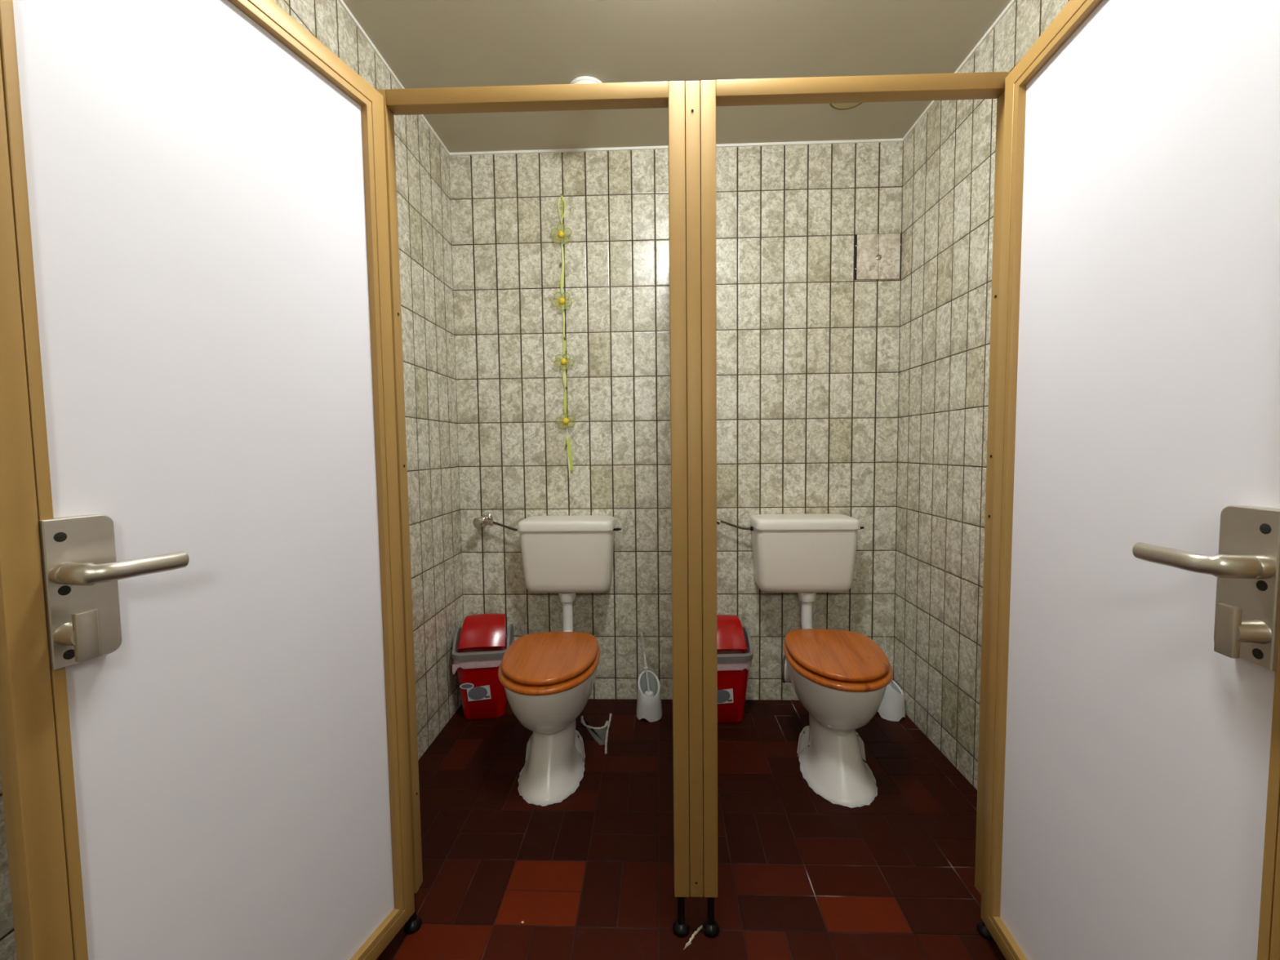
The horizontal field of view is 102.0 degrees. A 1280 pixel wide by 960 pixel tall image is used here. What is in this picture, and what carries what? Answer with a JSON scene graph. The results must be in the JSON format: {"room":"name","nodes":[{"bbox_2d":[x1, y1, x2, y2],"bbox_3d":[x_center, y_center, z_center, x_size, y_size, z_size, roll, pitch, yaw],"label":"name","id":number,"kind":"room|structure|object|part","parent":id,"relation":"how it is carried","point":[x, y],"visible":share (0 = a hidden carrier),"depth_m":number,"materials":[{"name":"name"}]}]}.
{"room":"public restroom","nodes":[
{"label":"public restroom","id":0,"kind":"room"},
{"bbox_2d":[0,0,463,959],"bbox_3d":[-0.933,-0.065,0.820,0.120,2.542,3.050,-1,3,2],"label":"wall","id":1,"kind":"structure","parent":0,"point":[422,163],"depth_m":2.01,"materials":[{"name":"tile"}]},
{"bbox_2d":[337,0,449,155],"bbox_3d":[-0.884,-1.329,0.739,0.007,0.010,3.043,-1,3,2],"label":"trim","id":2,"kind":"structure","parent":1,"relation":"attached to","point":[342,3],"depth_m":1.70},
{"bbox_2d":[448,142,903,700],"bbox_3d":[0.157,-0.169,2.365,2.194,2.542,0.120,-1,3,2],"label":"wall","id":3,"kind":"structure","parent":0,"point":[808,351],"depth_m":2.29,"materials":[{"name":"tile"}]},
{"bbox_2d":[472,512,621,631],"bbox_3d":[-0.405,0.431,2.248,0.657,0.556,0.222,-1,3,2],"label":"cistern","id":4,"kind":"object","parent":3,"relation":"attached to","point":[566,556],"visible":0.91,"depth_m":2.18,"materials":[{"name":"ceramic"}]},
{"bbox_3d":[-0.708,0.188,2.280,0.049,0.049,0.042,1,4,30],"label":"valve knob","id":5,"kind":"part","parent":4,"relation":"part of","materials":[{"name":"silver metal"}]},
{"bbox_3d":[-0.312,0.187,2.245,0.404,0.042,0.186,-1,3,2],"label":"tank lid","id":6,"kind":"part","parent":4,"relation":"part of","materials":[{"name":"ceramic"}]},
{"bbox_3d":[-0.311,0.346,2.259,0.392,0.275,0.177,-1,3,2],"label":"tank","id":7,"kind":"part","parent":4,"relation":"part of","materials":[{"name":"ceramic"}]},
{"bbox_2d":[551,193,575,477],"bbox_3d":[-0.337,-0.624,2.278,0.096,1.233,0.032,-1,3,2],"label":"flower garland","id":8,"kind":"object","parent":3,"relation":"attached to","point":[562,300],"visible":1,"depth_m":2.28,"materials":[{"name":"yellow plastic"}]},
{"bbox_3d":[-0.329,-0.570,2.288,0.028,1.118,0.006,-1,3,2],"label":"cord","id":9,"kind":"part","parent":8,"relation":"part of","materials":[{"name":"plastic"}]},
{"bbox_2d":[448,137,904,155],"bbox_3d":[0.140,-1.429,2.226,1.954,0.010,0.007,-1,3,2],"label":"trim","id":10,"kind":"structure","parent":3,"relation":"attached to","point":[877,140],"depth_m":2.23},
{"bbox_2d":[716,513,864,628],"bbox_3d":[0.606,0.420,2.226,0.676,0.556,0.195,-1,3,2],"label":"cistern","id":11,"kind":"object","parent":3,"relation":"attached to","point":[806,555],"visible":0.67,"depth_m":2.15,"materials":[{"name":"ceramic"}]},
{"bbox_3d":[0.698,0.337,2.224,0.416,0.275,0.177,-1,3,2],"label":"tank","id":12,"kind":"part","parent":11,"relation":"part of","materials":[{"name":"ceramic"}]},
{"bbox_3d":[0.696,0.177,2.210,0.428,0.042,0.186,-1,3,2],"label":"tank lid","id":13,"kind":"part","parent":11,"relation":"part of","materials":[{"name":"ceramic"}]},
{"bbox_2d":[854,233,902,279],"bbox_3d":[1.023,-0.958,2.222,0.196,0.191,0.011,-1,3,2],"label":"access panel","id":14,"kind":"object","parent":3,"relation":"attached to","point":[877,256],"visible":1,"depth_m":2.22,"materials":[{"name":"tile"}]},
{"bbox_2d":[342,0,1011,152],"bbox_3d":[0.088,-1.393,0.705,2.194,0.100,3.290,-1,3,2],"label":"ceiling","id":15,"kind":"structure","parent":0,"point":[424,43],"depth_m":1.70,"materials":[{"name":"paint"}]},
{"bbox_2d":[569,75,602,84],"bbox_3d":[-0.190,-1.386,1.871,0.132,0.046,0.132,-1,3,2],"label":"dome light","id":16,"kind":"object","parent":15,"relation":"attached to","point":[584,79],"visible":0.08,"depth_m":1.81,"materials":[{"name":"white glass"}]},
{"bbox_3d":[-0.190,-1.382,1.871,0.131,0.036,0.131,-1,3,2],"label":"lamp shade","id":17,"kind":"part","parent":16,"relation":"part of","materials":[{"name":"white glass"}]},
{"bbox_2d":[829,102,862,110],"bbox_3d":[0.776,-1.420,1.923,0.140,0.008,0.140,-1,3,2],"label":"rosette","id":18,"kind":"object","parent":15,"relation":"attached to","point":[840,106],"visible":0.35,"depth_m":1.97,"materials":[{"name":"white plastic"}]},
{"bbox_3d":[0.776,-1.420,1.923,0.128,0.007,0.128,-1,3,2],"label":"plate","id":19,"kind":"part","parent":18,"relation":"part of","materials":[{"name":"white plastic"}]},
{"bbox_2d":[376,698,1005,959],"bbox_3d":[0.117,1.145,0.856,2.194,0.100,3.290,-1,3,2],"label":"floor","id":20,"kind":"structure","parent":0,"point":[588,874],"depth_m":1.47,"materials":[{"name":"tile"}]},
{"bbox_2d":[451,613,514,719],"bbox_3d":[-0.680,0.809,2.269,0.248,0.419,0.204,-1,3,-7],"label":"bin","id":21,"kind":"object","parent":20,"relation":"on","point":[479,647],"visible":0.91,"depth_m":2.20,"materials":[{"name":"red plastic"}]},
{"bbox_2d":[467,686,487,699],"bbox_3d":[-0.686,0.902,2.191,0.080,0.060,0.007,-1,3,-7],"label":"sticker","id":22,"kind":"object","parent":21,"relation":"attached to","point":[473,692],"depth_m":2.19,"materials":[{"name":"white paper"}]},
{"bbox_2d":[497,631,599,806],"bbox_3d":[-0.315,0.820,1.894,0.344,0.434,0.585,-1,3,0],"label":"toilet","id":23,"kind":"object","parent":20,"relation":"on","point":[548,678],"visible":1,"depth_m":1.73,"materials":[{"name":"ceramic"},{"name":"pine"},{"name":"silicone"}]},
{"bbox_3d":[-0.317,0.643,1.817,0.344,0.020,0.451,-1,3,0],"label":"seat","id":24,"kind":"part","parent":23,"relation":"part of","materials":[{"name":"brown wood"}]},
{"bbox_3d":[-0.317,0.617,1.827,0.328,0.021,0.436,-1,3,0],"label":"lid","id":25,"kind":"part","parent":23,"relation":"part of","materials":[{"name":"brown wood"}]},
{"bbox_2d":[580,713,612,753],"bbox_3d":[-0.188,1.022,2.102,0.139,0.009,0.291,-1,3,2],"label":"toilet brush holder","id":26,"kind":"object","parent":20,"relation":"on","point":[600,735],"visible":1,"depth_m":2.10,"materials":[{"name":"white plastic"}]},
{"bbox_2d":[636,670,662,721],"bbox_3d":[0.039,0.924,2.227,0.111,0.179,0.111,-1,3,-12],"label":"toilet brush holder","id":27,"kind":"object","parent":20,"relation":"on","point":[650,708],"visible":0.96,"depth_m":2.20,"materials":[{"name":"plastic"}]},
{"bbox_2d":[643,652,654,697],"bbox_3d":[0.035,0.820,2.232,0.049,0.319,0.076,-1,3,-12],"label":"toilet brush","id":28,"kind":"object","parent":27,"relation":"in","point":[648,693],"visible":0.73,"depth_m":2.23,"materials":[{"name":"plastic"}]},
{"bbox_3d":[0.028,0.830,2.233,0.018,0.168,0.039,-2,4,-26],"label":"handle","id":29,"kind":"part","parent":28,"relation":"part of","materials":[{"name":"plastic"}]},
{"bbox_2d":[684,924,702,949],"bbox_3d":[0.124,1.067,1.212,0.006,0.010,0.075,2,4,38],"label":"paper scrap","id":30,"kind":"object","parent":20,"relation":"on","point":[695,932],"visible":1,"depth_m":1.21,"materials":[{"name":"white paper"}]},
{"bbox_2d":[376,71,1010,941],"bbox_3d":[0.133,0.075,1.731,1.934,1.930,1.151,-1,3,1],"label":"frame","id":31,"kind":"object","parent":20,"relation":"on","point":[691,106],"visible":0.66,"depth_m":1.15,"materials":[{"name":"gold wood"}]},
{"bbox_2d":[0,0,414,959],"bbox_3d":[-0.615,0.115,0.877,0.112,1.853,0.626,0,4,16],"label":"door","id":32,"kind":"structure","parent":31,"relation":"attached to","point":[204,748],"depth_m":0.78,"materials":[{"name":"white laminate"}]},
{"bbox_3d":[-0.700,0.135,0.647,0.021,0.180,0.067,0,4,16],"label":"lock plate","id":33,"kind":"part","parent":32,"relation":"part of","materials":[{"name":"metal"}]},
{"bbox_3d":[-0.653,0.110,0.657,0.064,0.027,0.112,0,4,16],"label":"door handle","id":34,"kind":"part","parent":32,"relation":"part of","materials":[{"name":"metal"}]},
{"bbox_3d":[-0.559,0.067,1.196,0.036,1.836,0.035,-1,3,1],"label":"post","id":35,"kind":"part","parent":31,"relation":"part of","materials":[{"name":"brown wood"}]},
{"bbox_3d":[-0.245,-0.835,1.135,0.613,0.034,0.035,-1,3,1],"label":"header rail","id":36,"kind":"part","parent":31,"relation":"part of","materials":[{"name":"brown wood"}]},
{"bbox_3d":[0.089,0.062,1.181,0.035,1.838,0.035,-1,3,1],"label":"post","id":37,"kind":"part","parent":31,"relation":"part of","materials":[{"name":"brown wood"}]},
{"bbox_3d":[0.157,0.062,1.179,0.033,1.838,0.035,-1,3,1],"label":"post","id":38,"kind":"part","parent":31,"relation":"part of","materials":[{"name":"brown wood"}]},
{"bbox_3d":[0.469,-0.842,1.118,0.614,0.034,0.035,-1,3,1],"label":"header rail","id":39,"kind":"part","parent":31,"relation":"part of","materials":[{"name":"brown wood"}]},
{"bbox_3d":[0.804,0.054,1.163,0.036,1.836,0.035,-1,3,1],"label":"post","id":40,"kind":"part","parent":31,"relation":"part of","materials":[{"name":"brown wood"}]},
{"bbox_2d":[980,0,1279,959],"bbox_3d":[0.728,0.102,0.840,0.112,1.853,0.626,0,3,7],"label":"door","id":41,"kind":"structure","parent":31,"relation":"attached to","point":[1131,804],"depth_m":0.77,"materials":[{"name":"white laminate"}]},
{"bbox_3d":[0.679,0.096,0.634,0.064,0.027,0.114,0,3,7],"label":"door handle","id":42,"kind":"part","parent":41,"relation":"part of","materials":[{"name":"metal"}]},
{"bbox_3d":[0.718,0.122,0.606,0.021,0.180,0.067,0,3,7],"label":"lock plate","id":43,"kind":"part","parent":41,"relation":"part of","materials":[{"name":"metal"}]},
{"bbox_2d":[716,614,753,722],"bbox_3d":[0.347,0.801,2.216,0.248,0.419,0.204,-1,3,-2],"label":"bin","id":44,"kind":"object","parent":20,"relation":"on","point":[735,649],"visible":0.51,"depth_m":2.15,"materials":[{"name":"red plastic"}]},
{"bbox_2d":[717,689,730,702],"bbox_3d":[0.333,0.893,2.139,0.080,0.060,0.007,-1,3,-2],"label":"sticker","id":45,"kind":"object","parent":44,"relation":"attached to","point":[723,695],"depth_m":2.14,"materials":[{"name":"white paper"}]},
{"bbox_2d":[782,628,893,808],"bbox_3d":[0.701,0.808,1.892,0.344,0.434,0.585,0,3,7],"label":"toilet","id":46,"kind":"object","parent":20,"relation":"on","point":[841,677],"visible":1,"depth_m":1.72,"materials":[{"name":"ceramic"}]},
{"bbox_2d":[784,658,791,682],"bbox_3d":[0.625,0.750,2.033,0.114,0.098,0.098,1,4,23],"label":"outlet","id":47,"kind":"object","parent":46,"relation":"attached to","point":[787,679],"depth_m":2.01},
{"bbox_3d":[0.692,0.606,1.825,0.328,0.021,0.436,0,3,7],"label":"lid","id":48,"kind":"part","parent":46,"relation":"part of","materials":[{"name":"brown wood"}]},
{"bbox_3d":[0.690,0.632,1.815,0.344,0.020,0.451,0,3,7],"label":"seat","id":49,"kind":"part","parent":46,"relation":"part of","materials":[{"name":"brown wood"}]},
{"bbox_2d":[877,679,905,721],"bbox_3d":[1.071,0.913,2.210,0.111,0.179,0.111,1,4,24],"label":"toilet brush holder","id":50,"kind":"object","parent":20,"relation":"on","point":[891,708],"visible":0.67,"depth_m":2.17,"materials":[{"name":"plastic"}]},
{"bbox_2d":[893,0,1069,789],"bbox_3d":[1.139,-0.084,0.748,0.120,2.542,3.050,-1,3,2],"label":"wall","id":51,"kind":"structure","parent":0,"point":[948,157],"depth_m":1.88,"materials":[{"name":"tile"}]},
{"bbox_2d":[902,0,1016,140],"bbox_3d":[1.061,-1.347,0.671,0.007,0.010,3.043,-1,3,2],"label":"trim","id":52,"kind":"structure","parent":51,"relation":"attached to","point":[1009,6],"depth_m":1.70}
]}

